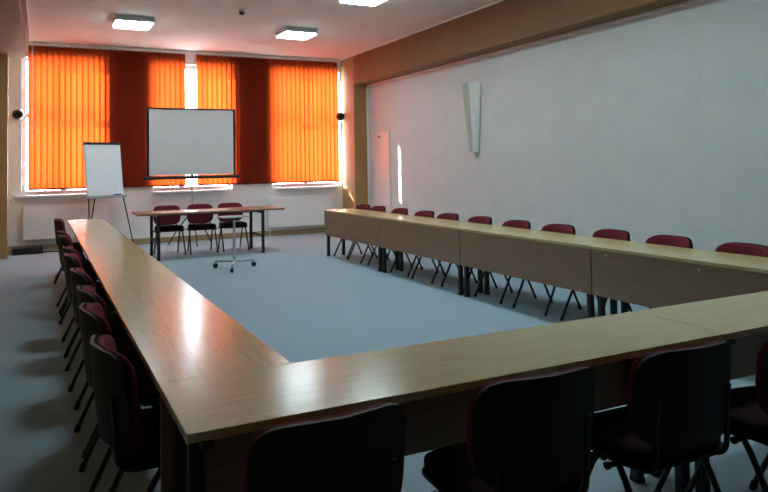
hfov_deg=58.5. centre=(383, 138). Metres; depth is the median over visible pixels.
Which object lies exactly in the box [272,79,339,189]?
window
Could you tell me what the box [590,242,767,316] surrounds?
conference table
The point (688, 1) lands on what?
trim
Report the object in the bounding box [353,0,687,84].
ceiling beam
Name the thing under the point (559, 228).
chair
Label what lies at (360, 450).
chair
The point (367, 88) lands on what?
trim
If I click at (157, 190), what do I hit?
window
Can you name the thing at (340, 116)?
wall speaker
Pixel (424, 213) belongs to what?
chair
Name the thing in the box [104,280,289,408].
conference table
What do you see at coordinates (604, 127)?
wall
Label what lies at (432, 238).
conference table
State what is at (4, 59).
trim
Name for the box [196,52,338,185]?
vertical blind
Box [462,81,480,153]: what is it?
wall sconce
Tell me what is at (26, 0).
trim
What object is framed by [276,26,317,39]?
ceiling lamp
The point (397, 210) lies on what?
chair
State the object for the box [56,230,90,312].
chair
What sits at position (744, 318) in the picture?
conference table
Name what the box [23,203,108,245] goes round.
radiator
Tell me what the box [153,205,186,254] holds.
chair
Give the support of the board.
attached to the wall at (604, 127)
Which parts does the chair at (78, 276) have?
leg, backrest, leg, seat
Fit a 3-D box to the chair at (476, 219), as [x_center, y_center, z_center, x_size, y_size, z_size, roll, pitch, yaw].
[0.988,1.331,7.977,0.517,0.819,0.492,0,-3,-28]
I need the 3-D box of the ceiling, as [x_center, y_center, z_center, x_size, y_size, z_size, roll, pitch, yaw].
[0.641,-2.264,4.981,7.600,0.150,20.530,0,-3,-27]
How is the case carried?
on the floor
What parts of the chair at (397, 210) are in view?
leg, backrest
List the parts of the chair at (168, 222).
backrest, seat, leg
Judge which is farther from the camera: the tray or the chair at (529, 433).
the tray
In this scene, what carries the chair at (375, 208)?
on the floor
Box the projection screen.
[144,106,238,245]
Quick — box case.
[12,245,42,254]
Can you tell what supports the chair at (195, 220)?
on the floor
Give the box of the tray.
[86,195,126,198]
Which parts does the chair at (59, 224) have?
backrest, seat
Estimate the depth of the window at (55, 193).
12.55 m
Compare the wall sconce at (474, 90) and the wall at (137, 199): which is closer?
the wall sconce at (474, 90)
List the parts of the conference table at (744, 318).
leg, arm, panel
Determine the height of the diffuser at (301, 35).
0.034 m
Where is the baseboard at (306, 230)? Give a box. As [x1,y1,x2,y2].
[8,227,324,252]
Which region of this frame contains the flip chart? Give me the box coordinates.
[83,142,133,242]
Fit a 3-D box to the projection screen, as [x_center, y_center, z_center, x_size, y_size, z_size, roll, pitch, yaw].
[-3.630,0.700,13.042,1.774,2.648,0.729,0,-3,-27]
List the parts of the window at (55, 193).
sill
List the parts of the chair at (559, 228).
leg, leg, leg, backrest, leg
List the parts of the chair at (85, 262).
leg, leg, seat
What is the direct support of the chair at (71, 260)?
on the floor
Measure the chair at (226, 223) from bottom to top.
0.819 m
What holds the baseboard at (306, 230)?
attached to the wall at (137, 199)
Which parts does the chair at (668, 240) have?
leg, backrest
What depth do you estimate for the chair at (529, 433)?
2.00 m
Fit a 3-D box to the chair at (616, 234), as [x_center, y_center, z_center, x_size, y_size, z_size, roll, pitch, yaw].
[1.918,1.242,6.140,0.517,0.819,0.492,0,-2,-25]
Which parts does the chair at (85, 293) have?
leg, leg, backrest, seat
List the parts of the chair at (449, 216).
leg, leg, backrest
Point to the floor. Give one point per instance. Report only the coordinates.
(304, 303)
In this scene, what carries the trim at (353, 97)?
attached to the wall at (604, 127)
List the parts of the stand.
leg, plate, leg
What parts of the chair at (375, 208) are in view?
backrest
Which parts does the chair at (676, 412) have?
leg, leg, seat, leg, backrest, leg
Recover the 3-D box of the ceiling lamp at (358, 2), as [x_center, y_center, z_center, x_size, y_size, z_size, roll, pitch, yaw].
[-0.255,-1.946,9.404,0.570,0.107,0.570,0,-3,-27]
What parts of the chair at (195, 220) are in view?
leg, backrest, seat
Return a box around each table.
[68,218,114,258]
[74,229,138,250]
[84,247,181,290]
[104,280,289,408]
[131,206,284,260]
[158,311,726,491]
[324,208,406,271]
[378,215,495,294]
[459,225,632,317]
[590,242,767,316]
[633,291,767,491]
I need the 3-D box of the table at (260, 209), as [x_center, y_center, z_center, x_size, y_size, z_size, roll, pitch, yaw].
[-2.942,1.575,11.549,2.380,0.740,0.850,0,-3,-27]
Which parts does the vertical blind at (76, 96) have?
pull cord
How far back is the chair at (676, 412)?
2.28 m
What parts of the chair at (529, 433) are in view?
seat, backrest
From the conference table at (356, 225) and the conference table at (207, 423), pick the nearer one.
the conference table at (207, 423)
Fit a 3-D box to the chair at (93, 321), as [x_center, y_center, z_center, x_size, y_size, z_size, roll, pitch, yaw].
[-1.155,1.182,3.227,0.517,0.819,0.492,0,-3,-26]
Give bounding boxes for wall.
[8,42,342,245]
[368,0,767,250]
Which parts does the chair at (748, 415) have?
leg, seat, leg, leg, backrest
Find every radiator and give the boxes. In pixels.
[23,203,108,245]
[268,195,331,235]
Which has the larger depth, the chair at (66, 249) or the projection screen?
the projection screen
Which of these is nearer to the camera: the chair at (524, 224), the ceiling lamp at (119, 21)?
the chair at (524, 224)
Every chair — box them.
[54,218,85,283]
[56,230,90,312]
[58,234,98,324]
[61,246,114,351]
[63,253,114,371]
[68,267,128,409]
[74,285,142,457]
[78,302,159,491]
[90,334,159,491]
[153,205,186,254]
[187,204,218,253]
[218,203,249,251]
[242,402,404,491]
[333,204,373,258]
[347,206,389,263]
[367,208,411,265]
[390,210,438,276]
[411,213,463,283]
[422,366,594,491]
[440,216,497,287]
[474,220,536,303]
[512,224,581,315]
[560,229,631,320]
[589,340,731,491]
[621,235,692,312]
[685,339,767,491]
[715,242,767,257]
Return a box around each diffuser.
[114,20,152,29]
[277,31,315,39]
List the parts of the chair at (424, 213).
leg, leg, backrest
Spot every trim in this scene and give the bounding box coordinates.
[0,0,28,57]
[0,54,8,258]
[26,0,30,42]
[340,0,504,60]
[341,57,367,208]
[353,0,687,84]
[366,0,703,86]
[366,87,370,207]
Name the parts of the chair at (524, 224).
leg, leg, backrest, leg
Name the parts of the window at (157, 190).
sill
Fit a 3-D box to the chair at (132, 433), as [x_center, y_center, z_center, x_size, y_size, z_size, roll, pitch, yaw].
[-0.835,1.151,2.593,0.517,0.819,0.492,0,-3,-30]
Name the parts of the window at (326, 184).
sill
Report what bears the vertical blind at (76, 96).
attached to the wall at (137, 199)
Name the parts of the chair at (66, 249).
leg, backrest, seat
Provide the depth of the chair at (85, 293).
3.60 m
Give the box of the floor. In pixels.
[0,232,767,491]
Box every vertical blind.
[28,43,185,190]
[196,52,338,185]
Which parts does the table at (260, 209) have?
leg, leg, long rail, leg, leg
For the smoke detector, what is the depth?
10.27 m
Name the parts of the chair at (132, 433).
leg, backrest, seat, leg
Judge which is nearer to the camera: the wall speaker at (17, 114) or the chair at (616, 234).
the chair at (616, 234)
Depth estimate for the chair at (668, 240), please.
5.67 m
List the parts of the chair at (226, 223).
leg, backrest, seat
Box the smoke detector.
[238,9,244,14]
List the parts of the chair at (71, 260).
leg, leg, backrest, seat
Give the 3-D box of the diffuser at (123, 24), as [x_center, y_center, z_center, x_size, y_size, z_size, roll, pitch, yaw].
[-3.962,-1.789,10.819,0.526,0.034,0.526,0,-3,-27]
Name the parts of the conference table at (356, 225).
leg, leg, panel, leg, leg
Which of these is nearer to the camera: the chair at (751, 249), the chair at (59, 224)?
the chair at (751, 249)
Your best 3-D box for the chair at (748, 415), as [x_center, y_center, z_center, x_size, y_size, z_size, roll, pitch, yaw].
[1.502,1.114,2.690,0.492,0.819,0.517,0,-2,-25]
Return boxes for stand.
[213,215,255,272]
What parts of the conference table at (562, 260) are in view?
leg, leg, panel, leg, leg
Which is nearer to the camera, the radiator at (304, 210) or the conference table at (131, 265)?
the conference table at (131, 265)
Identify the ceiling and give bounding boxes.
[28,0,497,59]
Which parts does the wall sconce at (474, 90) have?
green glass, white glass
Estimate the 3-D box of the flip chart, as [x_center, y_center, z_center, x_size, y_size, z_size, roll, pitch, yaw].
[-4.906,1.038,12.261,0.888,1.946,0.932,0,-2,-23]
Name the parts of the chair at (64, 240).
leg, leg, backrest, seat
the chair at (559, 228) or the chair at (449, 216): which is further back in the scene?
the chair at (449, 216)
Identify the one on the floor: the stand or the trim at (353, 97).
the stand
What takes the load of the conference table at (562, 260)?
on the floor
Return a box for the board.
[374,131,390,208]
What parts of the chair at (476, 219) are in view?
leg, backrest, leg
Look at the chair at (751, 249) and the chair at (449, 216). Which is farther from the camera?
the chair at (449, 216)
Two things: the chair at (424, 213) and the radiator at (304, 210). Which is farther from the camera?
the radiator at (304, 210)
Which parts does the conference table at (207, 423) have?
leg, leg, arm, panel, leg, leg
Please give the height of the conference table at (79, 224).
0.740 m
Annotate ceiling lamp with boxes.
[112,14,154,29]
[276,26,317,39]
[338,0,385,5]
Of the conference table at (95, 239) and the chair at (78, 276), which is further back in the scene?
the conference table at (95, 239)
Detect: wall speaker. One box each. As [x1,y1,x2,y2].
[12,109,23,119]
[336,112,343,120]
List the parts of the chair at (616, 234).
leg, backrest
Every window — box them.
[15,58,85,197]
[151,65,230,193]
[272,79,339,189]
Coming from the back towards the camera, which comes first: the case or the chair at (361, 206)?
the case
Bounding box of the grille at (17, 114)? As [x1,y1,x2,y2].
[14,111,21,117]
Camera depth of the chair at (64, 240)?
6.55 m
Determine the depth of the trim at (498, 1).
11.73 m
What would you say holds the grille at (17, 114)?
attached to the wall speaker at (17, 114)
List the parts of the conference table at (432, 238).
leg, leg, panel, leg, leg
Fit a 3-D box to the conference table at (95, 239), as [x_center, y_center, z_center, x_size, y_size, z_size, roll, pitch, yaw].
[-2.885,1.397,7.030,0.455,0.740,2.105,0,-3,-27]
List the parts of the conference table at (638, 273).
leg, leg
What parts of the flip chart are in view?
leg, leg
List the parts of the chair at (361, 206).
backrest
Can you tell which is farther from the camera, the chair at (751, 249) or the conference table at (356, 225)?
the conference table at (356, 225)
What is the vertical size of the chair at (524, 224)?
0.819 m
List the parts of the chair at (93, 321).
leg, backrest, leg, seat, leg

